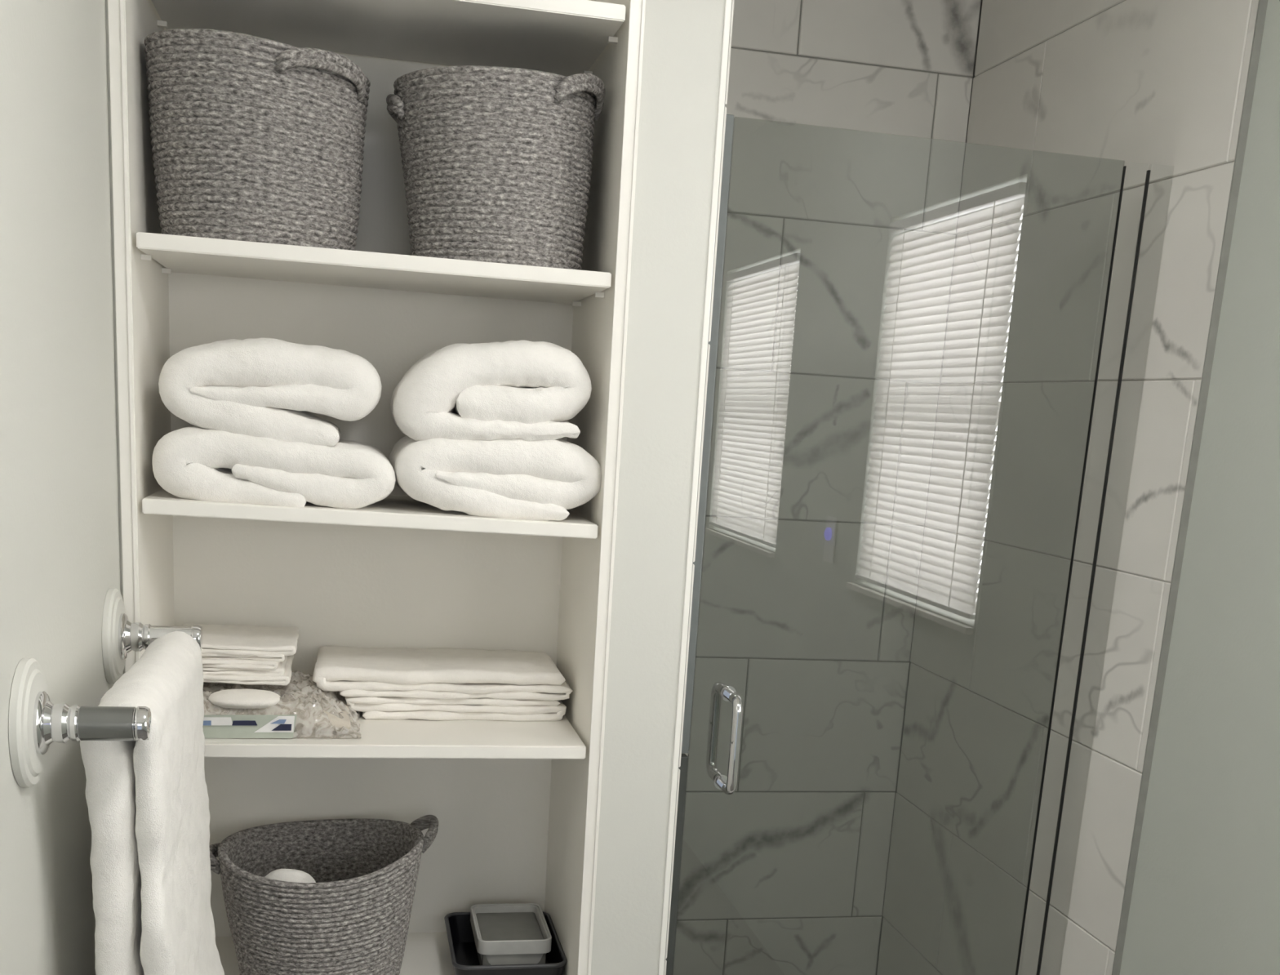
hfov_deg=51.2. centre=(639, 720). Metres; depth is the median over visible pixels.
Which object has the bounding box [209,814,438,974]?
rope basket
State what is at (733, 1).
tiled wall
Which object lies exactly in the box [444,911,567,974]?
tray
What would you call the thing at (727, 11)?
trim
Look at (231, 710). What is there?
wrapped package
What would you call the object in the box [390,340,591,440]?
folded towel
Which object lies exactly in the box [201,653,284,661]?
hand towel
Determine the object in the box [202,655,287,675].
hand towel
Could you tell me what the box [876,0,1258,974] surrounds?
tiled wall
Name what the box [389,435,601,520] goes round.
folded towel
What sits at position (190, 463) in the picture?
folded towel
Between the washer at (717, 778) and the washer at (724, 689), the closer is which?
the washer at (724, 689)
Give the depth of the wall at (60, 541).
1.35 m
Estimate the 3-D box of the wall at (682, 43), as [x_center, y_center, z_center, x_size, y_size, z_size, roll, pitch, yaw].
[-0.470,-0.227,2.341,0.876,2.470,1.050,1,13,-12]
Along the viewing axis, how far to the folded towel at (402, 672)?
2.04 m
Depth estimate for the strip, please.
2.20 m
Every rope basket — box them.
[144,28,370,250]
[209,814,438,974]
[386,66,605,270]
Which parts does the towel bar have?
post, post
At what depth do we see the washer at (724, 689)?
2.12 m
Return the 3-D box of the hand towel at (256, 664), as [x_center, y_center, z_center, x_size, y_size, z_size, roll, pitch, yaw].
[-0.618,-0.101,2.003,0.158,0.017,0.191,1,13,-12]
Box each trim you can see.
[657,0,731,974]
[1111,0,1267,974]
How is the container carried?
in the tray
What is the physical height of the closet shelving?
2.370 m
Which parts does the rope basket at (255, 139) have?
handle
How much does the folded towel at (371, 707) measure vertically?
0.039 m
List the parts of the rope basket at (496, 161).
handle, handle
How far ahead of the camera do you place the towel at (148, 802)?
1.35 m
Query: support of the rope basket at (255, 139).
on the closet shelving
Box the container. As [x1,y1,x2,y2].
[470,902,551,964]
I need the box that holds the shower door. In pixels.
[672,117,1125,974]
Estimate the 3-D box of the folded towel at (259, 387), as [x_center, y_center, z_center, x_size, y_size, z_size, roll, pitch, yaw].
[-0.513,-0.460,1.884,0.291,0.145,0.278,1,13,-12]
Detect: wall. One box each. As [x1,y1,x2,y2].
[0,0,123,974]
[105,0,724,974]
[663,0,732,974]
[664,0,734,974]
[673,0,981,974]
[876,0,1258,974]
[1120,0,1279,974]
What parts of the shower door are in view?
pull handle, pull handle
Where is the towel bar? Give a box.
[8,587,203,786]
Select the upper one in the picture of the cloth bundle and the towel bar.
the towel bar
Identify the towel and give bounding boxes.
[80,631,224,974]
[151,426,395,508]
[158,337,382,446]
[182,622,299,655]
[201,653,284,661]
[201,657,279,670]
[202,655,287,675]
[203,654,293,684]
[312,645,573,700]
[345,696,566,720]
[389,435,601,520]
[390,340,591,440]
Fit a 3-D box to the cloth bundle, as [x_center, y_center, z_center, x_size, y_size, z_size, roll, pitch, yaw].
[-0.533,0.315,2.014,0.101,0.196,0.069,1,13,-12]
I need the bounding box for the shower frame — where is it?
[665,114,733,974]
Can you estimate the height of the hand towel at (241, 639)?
0.017 m
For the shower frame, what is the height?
1.880 m
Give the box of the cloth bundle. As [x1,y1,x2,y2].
[264,868,315,882]
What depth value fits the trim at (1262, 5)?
2.03 m
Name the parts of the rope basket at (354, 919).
handle, handle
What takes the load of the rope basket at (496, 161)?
on the closet shelving
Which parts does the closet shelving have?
trim, panel, shelf, shelf, shelf, shelf, panel, trim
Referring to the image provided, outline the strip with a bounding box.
[1035,164,1173,974]
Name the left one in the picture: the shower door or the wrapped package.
the wrapped package
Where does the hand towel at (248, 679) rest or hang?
on the wrapped package
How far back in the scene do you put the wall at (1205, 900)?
1.94 m
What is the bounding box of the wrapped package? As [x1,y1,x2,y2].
[202,670,360,737]
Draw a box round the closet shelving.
[107,0,645,974]
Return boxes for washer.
[713,773,727,789]
[720,685,736,701]
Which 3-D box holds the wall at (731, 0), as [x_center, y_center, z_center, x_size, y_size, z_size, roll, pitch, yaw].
[-0.029,-0.210,2.391,0.008,2.470,0.916,1,13,-12]

